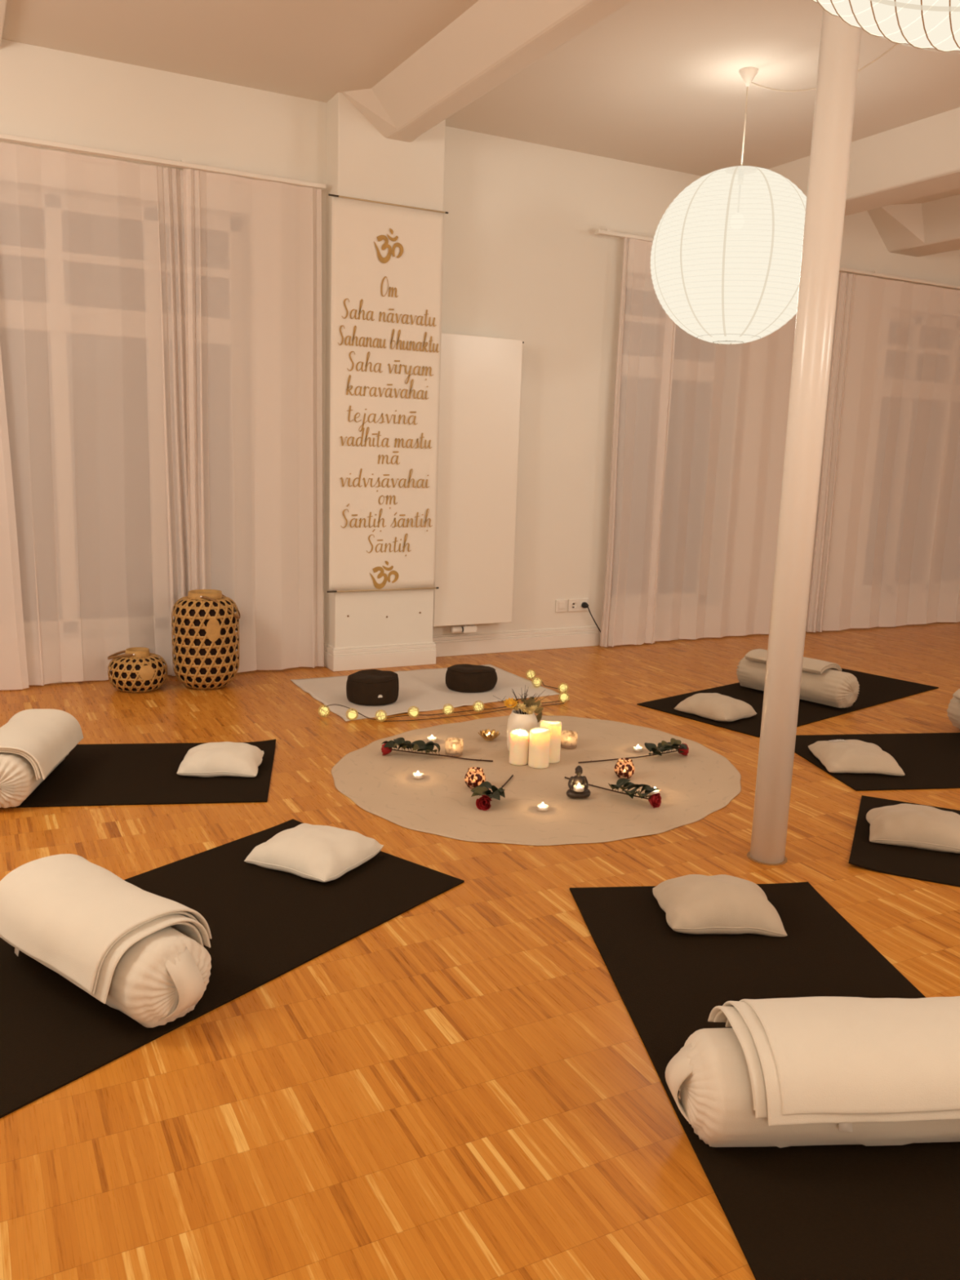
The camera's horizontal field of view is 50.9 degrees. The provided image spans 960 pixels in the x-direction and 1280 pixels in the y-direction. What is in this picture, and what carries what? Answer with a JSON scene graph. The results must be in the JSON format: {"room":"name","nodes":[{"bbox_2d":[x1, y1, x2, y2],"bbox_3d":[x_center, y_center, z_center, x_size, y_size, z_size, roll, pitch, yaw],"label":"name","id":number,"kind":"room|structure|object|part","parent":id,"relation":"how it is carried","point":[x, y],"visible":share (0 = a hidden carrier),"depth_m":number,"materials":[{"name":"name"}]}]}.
{"room":"exercise studio","nodes":[
{"label":"exercise studio","id":0,"kind":"room"},
{"bbox_2d":[324,92,445,648],"bbox_3d":[-0.527,-1.301,5.445,0.585,2.925,0.194,-4,12,-27],"label":"pillar","id":1,"kind":"structure","parent":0,"point":[362,163],"depth_m":5.24,"materials":[{"name":"paint"}]},
{"bbox_2d":[327,193,448,592],"bbox_3d":[-0.493,-1.252,5.341,0.657,1.997,0.015,-4,12,-27],"label":"banner","id":2,"kind":"object","parent":1,"relation":"attached to","point":[387,260],"visible":1,"depth_m":5.33,"materials":[{"name":"fabric"}]},
{"bbox_3d":[-0.729,-2.211,5.018,0.052,0.009,0.009,-4,12,-27],"label":"rod","id":3,"kind":"part","parent":2,"relation":"part of","materials":[{"name":"brown metal"}]},
{"bbox_3d":[-0.523,-0.275,5.521,0.650,0.008,0.008,-4,12,-27],"label":"rod","id":4,"kind":"part","parent":2,"relation":"part of","materials":[{"name":"beige"}]},
{"bbox_3d":[-0.460,-2.228,5.156,0.653,0.008,0.008,-4,12,-27],"label":"rod","id":5,"kind":"part","parent":2,"relation":"part of","materials":[{"name":"beige"}]},
{"bbox_2d":[0,622,959,1279],"bbox_3d":[2.272,0.845,2.692,11.600,0.100,9.100,-4,12,-27],"label":"floor","id":6,"kind":"structure","parent":0,"point":[464,1086],"depth_m":2.06,"materials":[{"name":"brown wood"}]},
{"bbox_2d":[0,738,275,808],"bbox_3d":[-1.630,0.476,3.652,1.720,0.017,0.709,0,11,-9],"label":"yoga mat","id":7,"kind":"object","parent":6,"relation":"on","point":[99,774],"visible":0.7,"depth_m":3.60,"materials":[{"name":"rubber"}]},
{"bbox_2d":[0,752,69,808],"bbox_3d":[-1.585,0.410,3.510,0.200,0.175,0.606,1,11,-7],"label":"bolster","id":8,"kind":"object","parent":7,"relation":"on","point":[18,780],"visible":0.31,"depth_m":3.26,"materials":[{"name":"fabric"}]},
{"bbox_2d":[0,708,83,780],"bbox_3d":[-1.580,0.355,3.492,0.280,0.122,0.488,1,11,-7],"label":"folded blanket","id":9,"kind":"object","parent":8,"relation":"on","point":[44,737],"visible":1,"depth_m":3.47,"materials":[{"name":"beige fabric"}]},
{"bbox_2d":[176,742,263,777],"bbox_3d":[-0.962,0.435,3.760,0.294,0.092,0.257,1,11,-6],"label":"cushion","id":10,"kind":"object","parent":7,"relation":"on","point":[212,759],"visible":1,"depth_m":3.67,"materials":[{"name":"beige fabric"}]},
{"bbox_2d":[107,647,168,693],"bbox_3d":[-1.675,0.143,4.941,0.279,0.198,0.280,-4,12,-27],"label":"lantern","id":11,"kind":"object","parent":6,"relation":"on","point":[137,670],"visible":1,"depth_m":4.86,"materials":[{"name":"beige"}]},
{"bbox_3d":[-1.743,0.073,4.926,0.141,0.042,0.139,1,11,-3],"label":"handle","id":12,"kind":"part","parent":11,"relation":"part of","materials":[{"name":"beige wicker"}]},
{"bbox_2d":[171,589,240,689],"bbox_3d":[-1.364,-0.004,5.021,0.326,0.478,0.326,-4,12,-27],"label":"lantern","id":13,"kind":"object","parent":6,"relation":"on","point":[206,640],"visible":1,"depth_m":4.91,"materials":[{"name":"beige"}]},
{"bbox_3d":[-1.274,-0.169,4.994,0.170,0.122,0.186,1,11,-3],"label":"handle","id":14,"kind":"part","parent":13,"relation":"part of","materials":[{"name":"beige wicker"}]},
{"bbox_2d":[0,818,464,1118],"bbox_3d":[-0.847,0.742,2.390,0.709,0.009,1.720,10,13,36],"label":"yoga mat","id":15,"kind":"object","parent":6,"relation":"on","point":[264,924],"visible":0.71,"depth_m":2.45,"materials":[{"name":"rubber"}]},
{"bbox_2d":[60,925,211,1027],"bbox_3d":[-0.848,0.670,2.260,0.661,0.171,0.207,10,13,38],"label":"bolster","id":16,"kind":"object","parent":15,"relation":"on","point":[162,977],"visible":0.38,"depth_m":2.06,"materials":[{"name":"fabric"}]},
{"bbox_2d":[0,853,211,1004],"bbox_3d":[-0.861,0.625,2.263,0.498,0.154,0.305,10,13,38],"label":"folded blanket","id":17,"kind":"object","parent":16,"relation":"on","point":[69,913],"visible":0.99,"depth_m":2.17,"materials":[{"name":"beige fabric"}]},
{"bbox_3d":[-0.617,0.715,2.073,0.060,0.140,0.080,10,13,38],"label":"carry handle","id":18,"kind":"part","parent":16,"relation":"part of","materials":[{"name":"fabric"}]},
{"bbox_2d":[244,822,383,882],"bbox_3d":[-0.483,0.601,2.958,0.307,0.090,0.286,8,12,29],"label":"cushion","id":19,"kind":"object","parent":15,"relation":"on","point":[320,853],"visible":1,"depth_m":2.88,"materials":[{"name":"beige fabric"}]},
{"bbox_2d":[290,664,559,721],"bbox_3d":[-0.273,0.247,5.143,1.218,0.010,0.878,-4,12,-27],"label":"rug","id":20,"kind":"object","parent":6,"relation":"on","point":[426,690],"visible":0.65,"depth_m":5.07,"materials":[{"name":"beige fabric"}]},
{"bbox_2d":[346,669,399,705],"bbox_3d":[-0.516,0.224,4.850,0.253,0.136,0.259,0,11,-8],"label":"cushion","id":21,"kind":"object","parent":20,"relation":"on","point":[368,686],"visible":1,"depth_m":4.76,"materials":[{"name":"brown fabric"}]},
{"bbox_2d":[317,700,511,721],"bbox_3d":[-0.317,0.337,4.497,0.774,0.063,0.527,-8,14,-41],"label":"string lights","id":22,"kind":"object","parent":20,"relation":"on","point":[414,712],"depth_m":4.56,"materials":[{"name":"yellow plastic"}]},
{"bbox_3d":[-0.702,0.321,4.540,0.055,0.054,0.054,-4,12,-27],"label":"bulb","id":23,"kind":"part","parent":22,"relation":"part of","materials":[{"name":"wicker"}]},
{"bbox_3d":[-0.572,0.331,4.503,0.055,0.055,0.052,-4,12,-27],"label":"bulb","id":24,"kind":"part","parent":22,"relation":"part of","materials":[{"name":"wicker"}]},
{"bbox_3d":[-0.441,0.338,4.491,0.055,0.055,0.055,-4,12,-27],"label":"bulb","id":25,"kind":"part","parent":22,"relation":"part of","materials":[{"name":"wicker"}]},
{"bbox_3d":[-0.301,0.327,4.577,0.054,0.053,0.052,-4,12,-27],"label":"bulb","id":26,"kind":"part","parent":22,"relation":"part of","materials":[{"name":"wicker"}]},
{"bbox_3d":[-0.147,0.321,4.637,0.055,0.054,0.054,-4,12,-27],"label":"bulb","id":27,"kind":"part","parent":22,"relation":"part of","materials":[{"name":"glass"}]},
{"bbox_3d":[-0.006,0.311,4.712,0.054,0.055,0.055,-4,12,-27],"label":"bulb","id":28,"kind":"part","parent":22,"relation":"part of","materials":[{"name":"glass"}]},
{"bbox_2d":[445,663,497,692],"bbox_3d":[-0.044,0.187,5.184,0.255,0.116,0.287,9,12,32],"label":"cushion","id":29,"kind":"object","parent":20,"relation":"on","point":[464,677],"visible":1,"depth_m":5.08,"materials":[{"name":"brown fabric"}]},
{"bbox_2d":[331,715,741,845],"bbox_3d":[0.239,0.495,3.913,1.627,0.006,1.479,-4,12,-27],"label":"round rug","id":30,"kind":"object","parent":6,"relation":"on","point":[695,785],"visible":0.86,"depth_m":3.69,"materials":[{"name":"fabric"}]},
{"bbox_2d":[412,771,422,779],"bbox_3d":[-0.230,0.497,3.735,0.038,0.027,0.038,-4,12,-27],"label":"tealight","id":31,"kind":"object","parent":30,"relation":"on","point":[416,775],"visible":1,"depth_m":3.73,"materials":[{"name":"beige wax"}]},
{"bbox_2d":[426,735,436,742],"bbox_3d":[-0.200,0.409,4.211,0.038,0.027,0.038,-4,12,-27],"label":"tealight","id":32,"kind":"object","parent":30,"relation":"on","point":[431,738],"visible":0.94,"depth_m":4.20,"materials":[{"name":"beige wax"}]},
{"bbox_2d":[381,737,493,761],"bbox_3d":[-0.172,0.434,3.987,0.453,0.062,0.110,3,11,6],"label":"rose","id":33,"kind":"object","parent":30,"relation":"on","point":[420,745],"visible":1,"depth_m":4.00,"materials":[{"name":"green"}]},
{"bbox_3d":[-0.148,0.454,3.989,0.404,0.023,0.020,3,11,7],"label":"stem","id":34,"kind":"part","parent":33,"relation":"part of","materials":[{"name":"brown"}]},
{"bbox_2d":[444,737,463,753],"bbox_3d":[-0.103,0.428,4.031,0.072,0.062,0.072,-4,12,-27],"label":"glass","id":35,"kind":"object","parent":30,"relation":"on","point":[453,744],"visible":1,"depth_m":4.00,"materials":[{"name":"beige"}]},
{"bbox_2d":[464,767,485,789],"bbox_3d":[-0.017,0.500,3.645,0.077,0.068,0.077,-4,12,-27],"label":"holder","id":36,"kind":"object","parent":30,"relation":"on","point":[474,776],"visible":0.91,"depth_m":3.62,"materials":[{"name":"multicoloured glass"}]},
{"bbox_2d":[478,728,500,741],"bbox_3d":[0.040,0.402,4.262,0.091,0.038,0.093,-4,12,-27],"label":"bowl","id":37,"kind":"object","parent":30,"relation":"on","point":[482,734],"visible":1,"depth_m":4.25,"materials":[{"name":"gold metal"}]},
{"bbox_2d":[471,774,513,810],"bbox_3d":[0.040,0.515,3.599,0.126,0.060,0.399,3,11,7],"label":"rose","id":38,"kind":"object","parent":30,"relation":"on","point":[483,802],"visible":1,"depth_m":3.45,"materials":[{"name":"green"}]},
{"bbox_3d":[0.072,0.530,3.621,0.008,0.023,0.357,5,11,16],"label":"stem","id":39,"kind":"part","parent":38,"relation":"part of","materials":[{"name":"brown"}]},
{"bbox_2d":[509,728,528,765],"bbox_3d":[0.154,0.415,3.949,0.076,0.135,0.075,-4,12,-27],"label":"pillar candle","id":40,"kind":"object","parent":30,"relation":"on","point":[519,738],"visible":1,"depth_m":3.92,"materials":[{"name":"beige wax"}]},
{"bbox_2d":[506,709,537,754],"bbox_3d":[0.172,0.372,4.101,0.124,0.166,0.124,-4,12,-27],"label":"ceramic vase","id":41,"kind":"object","parent":30,"relation":"on","point":[515,721],"visible":0.55,"depth_m":4.05,"materials":[{"name":"beige ceramic"}]},
{"bbox_2d":[493,684,549,722],"bbox_3d":[0.165,0.300,4.069,0.227,0.235,0.088,1,11,-4],"label":"bouquet","id":42,"kind":"object","parent":41,"relation":"in","point":[529,705],"visible":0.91,"depth_m":4.06,"materials":[{"name":"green plant"}]},
{"bbox_2d":[528,727,550,768],"bbox_3d":[0.231,0.416,3.920,0.081,0.150,0.082,3,11,5],"label":"pillar candle","id":43,"kind":"object","parent":30,"relation":"on","point":[540,737],"visible":1,"depth_m":3.89,"materials":[{"name":"beige wax"}]},
{"bbox_2d":[537,802,548,811],"bbox_3d":[0.214,0.567,3.443,0.038,0.027,0.038,-4,12,-27],"label":"tealight","id":44,"kind":"object","parent":30,"relation":"on","point":[540,807],"visible":1,"depth_m":3.43,"materials":[{"name":"beige wax"}]},
{"bbox_2d":[540,720,561,763],"bbox_3d":[0.278,0.397,3.990,0.085,0.164,0.084,10,13,37],"label":"pillar candle","id":45,"kind":"object","parent":30,"relation":"on","point":[555,726],"visible":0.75,"depth_m":3.96,"materials":[{"name":"beige wax"}]},
{"bbox_2d":[560,729,577,746],"bbox_3d":[0.368,0.414,4.191,0.072,0.062,0.072,-4,12,-27],"label":"glass","id":46,"kind":"object","parent":30,"relation":"on","point":[568,738],"visible":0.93,"depth_m":4.16,"materials":[{"name":"beige"}]},
{"bbox_2d":[566,765,591,798],"bbox_3d":[0.350,0.502,3.578,0.087,0.116,0.064,0,11,-12],"label":"statuette","id":47,"kind":"object","parent":30,"relation":"on","point":[577,779],"visible":0.92,"depth_m":3.57,"materials":[{"name":"stone"}]},
{"bbox_2d":[573,782,584,791],"bbox_3d":[0.349,0.517,3.558,0.038,0.027,0.038,-4,12,-27],"label":"tealight","id":48,"kind":"object","parent":47,"relation":"in","point":[580,788],"visible":1,"depth_m":3.55,"materials":[{"name":"beige wax"}]},
{"bbox_2d":[564,776,661,808],"bbox_3d":[0.463,0.523,3.628,0.422,0.060,0.123,10,13,37],"label":"rose","id":49,"kind":"object","parent":30,"relation":"on","point":[655,800],"visible":0.98,"depth_m":3.56,"materials":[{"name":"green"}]},
{"bbox_3d":[0.455,0.536,3.658,0.380,0.023,0.011,12,14,42],"label":"stem","id":50,"kind":"part","parent":49,"relation":"part of","materials":[{"name":"brown"}]},
{"bbox_2d":[614,757,635,778],"bbox_3d":[0.547,0.487,3.817,0.077,0.068,0.077,-4,12,-27],"label":"holder","id":51,"kind":"object","parent":30,"relation":"on","point":[624,767],"visible":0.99,"depth_m":3.79,"materials":[{"name":"multicoloured glass"}]},
{"bbox_2d":[577,737,688,763],"bbox_3d":[0.632,0.453,4.028,0.487,0.064,0.138,-4,12,-27],"label":"rose","id":52,"kind":"object","parent":30,"relation":"on","point":[683,748],"visible":1,"depth_m":4.09,"materials":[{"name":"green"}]},
{"bbox_3d":[0.599,0.468,4.046,0.446,0.023,0.010,-2,11,-20],"label":"stem","id":53,"kind":"part","parent":52,"relation":"part of","materials":[{"name":"brown"}]},
{"bbox_2d":[632,744,642,751],"bbox_3d":[0.653,0.445,4.171,0.038,0.027,0.038,-4,12,-27],"label":"tealight","id":54,"kind":"object","parent":30,"relation":"on","point":[636,748],"visible":1,"depth_m":4.16,"materials":[{"name":"beige wax"}]},
{"bbox_2d":[649,786,660,795],"bbox_3d":[0.631,0.543,3.644,0.038,0.027,0.038,-4,12,-27],"label":"tealight","id":55,"kind":"object","parent":30,"relation":"on","point":[656,791],"visible":0.48,"depth_m":3.63,"materials":[{"name":"beige wax"}]},
{"bbox_2d":[525,669,569,706],"bbox_3d":[0.286,0.262,5.005,0.523,0.063,0.618,-8,14,-41],"label":"string lights","id":56,"kind":"object","parent":6,"relation":"on","point":[563,697],"depth_m":5.14,"materials":[{"name":"yellow plastic"}]},
{"bbox_3d":[0.273,0.183,5.403,0.054,0.055,0.055,-4,12,-27],"label":"bulb","id":57,"kind":"part","parent":56,"relation":"part of","materials":[{"name":"glass"}]},
{"bbox_3d":[0.297,0.219,5.247,0.055,0.054,0.053,-4,12,-27],"label":"bulb","id":58,"kind":"part","parent":56,"relation":"part of","materials":[{"name":"wicker"}]},
{"bbox_3d":[0.425,0.245,5.141,0.055,0.055,0.055,-4,12,-27],"label":"bulb","id":59,"kind":"part","parent":56,"relation":"part of","materials":[{"name":"glass"}]},
{"bbox_3d":[0.412,0.282,4.941,0.054,0.055,0.054,-4,12,-27],"label":"bulb","id":60,"kind":"part","parent":56,"relation":"part of","materials":[{"name":"glass"}]},
{"bbox_2d":[569,881,959,1279],"bbox_3d":[0.701,0.859,2.036,0.704,0.009,1.720,1,11,-7],"label":"yoga mat","id":61,"kind":"object","parent":6,"relation":"on","point":[837,1211],"visible":0.48,"depth_m":1.79,"materials":[{"name":"rubber"}]},
{"bbox_2d":[652,874,786,937],"bbox_3d":[0.629,0.684,2.675,0.304,0.104,0.254,1,11,-4],"label":"cushion","id":62,"kind":"object","parent":61,"relation":"on","point":[692,904],"visible":1,"depth_m":2.58,"materials":[{"name":"fabric"}]},
{"bbox_2d":[665,1027,959,1147],"bbox_3d":[0.667,0.798,1.829,0.657,0.175,0.207,1,11,-5],"label":"bolster","id":63,"kind":"object","parent":61,"relation":"on","point":[710,1073],"visible":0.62,"depth_m":1.75,"materials":[{"name":"fabric"}]},
{"bbox_3d":[0.369,0.797,1.801,0.058,0.135,0.080,1,11,-5],"label":"carry handle","id":64,"kind":"part","parent":63,"relation":"part of","materials":[{"name":"fabric"}]},
{"bbox_2d":[707,995,959,1132],"bbox_3d":[0.695,0.742,1.818,0.502,0.139,0.296,1,11,-5],"label":"folded blanket","id":65,"kind":"object","parent":63,"relation":"on","point":[844,1061],"visible":1,"depth_m":1.72,"materials":[{"name":"beige fabric"}]},
{"bbox_2d":[636,668,938,737],"bbox_3d":[1.651,0.290,5.267,1.720,0.005,0.700,-7,14,-40],"label":"yoga mat","id":66,"kind":"object","parent":6,"relation":"on","point":[874,690],"visible":0.4,"depth_m":5.13,"materials":[{"name":"rubber"}]},
{"bbox_2d":[673,693,756,721],"bbox_3d":[1.123,0.307,4.807,0.258,0.095,0.317,-7,14,-40],"label":"cushion","id":67,"kind":"object","parent":66,"relation":"on","point":[713,706],"visible":1,"depth_m":4.73,"materials":[{"name":"fabric"}]},
{"bbox_2d":[736,657,859,707],"bbox_3d":[1.626,0.203,5.197,0.199,0.172,0.647,-7,14,-41],"label":"bolster","id":68,"kind":"object","parent":66,"relation":"on","point":[834,688],"visible":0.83,"depth_m":5.01,"materials":[{"name":"fabric"}]},
{"bbox_2d":[744,648,841,674],"bbox_3d":[1.615,0.110,5.207,0.222,0.062,0.447,-7,14,-41],"label":"folded blanket","id":69,"kind":"object","parent":68,"relation":"on","point":[809,664],"visible":0.62,"depth_m":5.08,"materials":[{"name":"fabric"}]},
{"bbox_2d":[746,8,862,865],"bbox_3d":[0.932,-0.766,2.839,0.120,2.925,0.120,-4,12,-27],"label":"support column","id":70,"kind":"structure","parent":6,"relation":"on","point":[840,42],"depth_m":2.83,"materials":[{"name":"white gloss paint"},{"name":"metal"}]},
{"bbox_2d":[794,732,959,791],"bbox_3d":[2.192,0.495,4.265,1.720,0.005,0.730,0,11,-10],"label":"yoga mat","id":71,"kind":"object","parent":6,"relation":"on","point":[927,761],"visible":0.7,"depth_m":4.18,"materials":[{"name":"rubber"}]},
{"bbox_2d":[808,739,905,776],"bbox_3d":[1.520,0.461,4.086,0.308,0.082,0.338,2,11,2],"label":"cushion","id":72,"kind":"object","parent":71,"relation":"on","point":[837,756],"visible":1,"depth_m":3.98,"materials":[{"name":"fabric"}]},
{"bbox_2d":[946,696,959,728],"bbox_3d":[2.311,0.368,4.430,0.201,0.174,0.637,0,11,-10],"label":"bolster","id":73,"kind":"object","parent":71,"relation":"on","point":[953,709],"visible":0.93,"depth_m":4.64,"materials":[{"name":"fabric"}]},
{"bbox_2d":[952,688,959,699],"bbox_3d":[2.316,0.281,4.416,0.234,0.063,0.468,0,11,-10],"label":"folded blanket","id":74,"kind":"object","parent":73,"relation":"on","point":[957,694],"visible":1,"depth_m":4.60,"materials":[{"name":"fabric"}]},
{"bbox_2d":[848,795,959,887],"bbox_3d":[2.046,0.711,3.046,1.720,0.017,0.722,6,11,23],"label":"yoga mat","id":75,"kind":"object","parent":6,"relation":"on","point":[928,865],"visible":0.55,"depth_m":3.13,"materials":[{"name":"rubber"}]},
{"bbox_2d":[866,803,959,853],"bbox_3d":[1.445,0.599,3.290,0.339,0.099,0.252,5,11,18],"label":"cushion","id":76,"kind":"object","parent":75,"relation":"on","point":[903,824],"visible":1,"depth_m":3.21,"materials":[{"name":"fabric"}]},
{"bbox_2d":[0,39,959,683],"bbox_3d":[0.325,-1.409,6.202,11.600,2.915,0.400,-4,12,-27],"label":"wall","id":77,"kind":"structure","parent":0,"point":[524,259],"depth_m":5.81,"materials":[{"name":"paint"}]},
{"bbox_2d":[0,0,6,48],"bbox_3d":[-0.719,-2.063,1.670,0.120,0.055,6.300,-4,12,-27],"label":"trim","id":78,"kind":"structure","parent":77,"relation":"attached to","point":[2,2],"depth_m":4.08,"materials":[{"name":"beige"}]},
{"bbox_2d":[0,133,325,190],"bbox_3d":[-2.609,-2.184,4.199,4.072,0.032,0.118,-4,12,-27],"label":"rail","id":79,"kind":"object","parent":77,"relation":"attached to","point":[183,163],"visible":1,"depth_m":4.71,"materials":[{"name":"beige plastic"}]},
{"bbox_2d":[0,345,29,689],"bbox_3d":[-3.318,-0.905,4.038,2.659,2.469,0.051,-4,12,-27],"label":"sheer curtain","id":80,"kind":"object","parent":79,"relation":"hanging from","point":[13,660],"visible":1,"depth_m":4.74,"materials":[{"name":"white fabric"}]},
{"bbox_2d":[0,142,189,685],"bbox_3d":[-1.840,-1.008,4.855,0.982,2.470,0.054,-4,12,-27],"label":"sheer curtain","id":81,"kind":"object","parent":79,"relation":"hanging from","point":[93,335],"visible":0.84,"depth_m":4.83,"materials":[{"name":"white fabric"}]},
{"bbox_2d":[183,168,324,672],"bbox_3d":[-1.142,-1.045,5.167,0.716,2.466,0.057,-4,12,-27],"label":"sheer curtain","id":82,"kind":"object","parent":79,"relation":"hanging from","point":[253,247],"visible":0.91,"depth_m":5.14,"materials":[{"name":"white fabric"}]},
{"bbox_2d":[324,626,598,671],"bbox_3d":[-0.023,0.040,5.977,1.845,0.128,0.208,-4,12,-27],"label":"baseboard","id":83,"kind":"structure","parent":77,"relation":"attached to","point":[462,644],"depth_m":6.00,"materials":[{"name":"beige wood"}]},
{"bbox_2d":[433,332,524,633],"bbox_3d":[-0.039,-0.873,5.818,0.523,1.682,0.136,-4,12,-27],"label":"panel radiator","id":84,"kind":"object","parent":77,"relation":"attached to","point":[481,376],"visible":0.91,"depth_m":5.75,"materials":[{"name":"white metal"}]},
{"bbox_2d":[555,599,567,612],"bbox_3d":[0.508,-0.214,6.304,0.080,0.080,0.016,-4,12,-27],"label":"light switch","id":85,"kind":"object","parent":77,"relation":"attached to","point":[561,604],"visible":1,"depth_m":6.29,"materials":[{"name":"beige plastic"}]},
{"bbox_2d":[567,598,588,611],"bbox_3d":[0.621,-0.221,6.362,0.150,0.080,0.016,-4,12,-27],"label":"power socket","id":86,"kind":"object","parent":77,"relation":"attached to","point":[574,605],"visible":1,"depth_m":6.35,"materials":[{"name":"beige plastic"}]},
{"bbox_2d":[581,601,600,632],"bbox_3d":[0.744,-0.104,6.417,0.221,0.279,0.042,-4,12,-27],"label":"plug","id":87,"kind":"object","parent":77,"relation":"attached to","point":[584,605],"visible":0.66,"depth_m":6.36,"materials":[{"name":"black plastic"}]},
{"bbox_2d":[595,229,959,289],"bbox_3d":[3.010,-2.526,7.093,5.292,0.032,0.118,-4,12,-27],"label":"rail","id":88,"kind":"object","parent":77,"relation":"attached to","point":[606,232],"visible":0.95,"depth_m":6.84,"materials":[{"name":"beige plastic"}]},
{"bbox_2d":[600,237,675,647],"bbox_3d":[0.996,-1.172,6.259,0.424,2.458,0.048,-4,12,-27],"label":"sheer curtain","id":89,"kind":"object","parent":88,"relation":"hanging from","point":[646,344],"visible":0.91,"depth_m":6.26,"materials":[{"name":"white fabric"}]},
{"bbox_2d":[654,273,840,641],"bbox_3d":[1.763,-1.227,6.703,1.454,2.453,0.053,-4,12,-27],"label":"sheer curtain","id":90,"kind":"object","parent":88,"relation":"hanging from","point":[729,404],"visible":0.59,"depth_m":6.67,"materials":[{"name":"white fabric"}]},
{"bbox_2d":[806,272,959,632],"bbox_3d":[3.808,-1.343,7.707,3.237,2.450,0.062,-4,12,-27],"label":"sheer curtain","id":91,"kind":"object","parent":88,"relation":"hanging from","point":[886,553],"visible":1,"depth_m":7.26,"materials":[{"name":"white fabric"}]},
{"bbox_2d":[1,0,959,204],"bbox_3d":[2.371,-2.127,2.137,12.000,0.120,9.500,-4,12,-27],"label":"ceiling","id":92,"kind":"structure","parent":0,"point":[656,83],"depth_m":4.51,"materials":[{"name":"paint"}]},
{"bbox_2d":[342,0,633,142],"bbox_3d":[1.480,-1.899,1.496,0.700,0.214,8.720,-4,12,-27],"label":"ceiling beam","id":93,"kind":"structure","parent":92,"relation":"attached to","point":[491,42],"depth_m":4.20,"materials":[{"name":"paint"}]},
{"bbox_2d":[650,43,897,344],"bbox_3d":[1.337,-1.912,4.330,0.770,1.176,1.439,-4,12,-27],"label":"paper lantern","id":94,"kind":"object","parent":92,"relation":"hanging from","point":[726,256],"visible":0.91,"depth_m":4.38,"materials":[{"name":"white paper"}]},
{"bbox_3d":[1.177,-1.766,4.660,0.770,0.756,0.770,-4,12,-27],"label":"lamp shade","id":95,"kind":"part","parent":94,"relation":"part of","materials":[{"name":"white paper"}]},
{"bbox_3d":[1.196,-2.311,4.559,0.008,0.374,0.006,-4,12,-27],"label":"cord","id":96,"kind":"part","parent":94,"relation":"part of","materials":[{"name":"beige plastic"}]},
{"bbox_3d":[1.458,-2.354,4.085,0.006,0.173,1.053,-4,12,-28],"label":"swag cord","id":97,"kind":"part","parent":94,"relation":"part of","materials":[{"name":"beige plastic"}]},
{"bbox_2d":[768,106,959,216],"bbox_3d":[3.784,-2.003,2.690,1.062,0.299,8.720,-4,12,-27],"label":"ceiling beam","id":98,"kind":"structure","parent":92,"relation":"attached to","point":[920,158],"depth_m":5.33,"materials":[{"name":"paint"}]},
{"bbox_2d":[812,0,959,53],"bbox_3d":[0.640,-1.309,1.070,0.771,1.209,0.771,-4,12,-27],"label":"paper lantern","id":99,"kind":"object","parent":92,"relation":"hanging from","point":[925,24],"visible":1,"depth_m":1.22,"materials":[{"name":"white paper"}]},
{"bbox_2d":[867,194,959,257],"bbox_3d":[4.982,-2.078,3.306,0.919,0.299,8.720,-4,12,-27],"label":"ceiling beam","id":100,"kind":"structure","parent":92,"relation":"attached to","point":[932,227],"depth_m":6.76,"materials":[{"name":"paint"}]}
]}

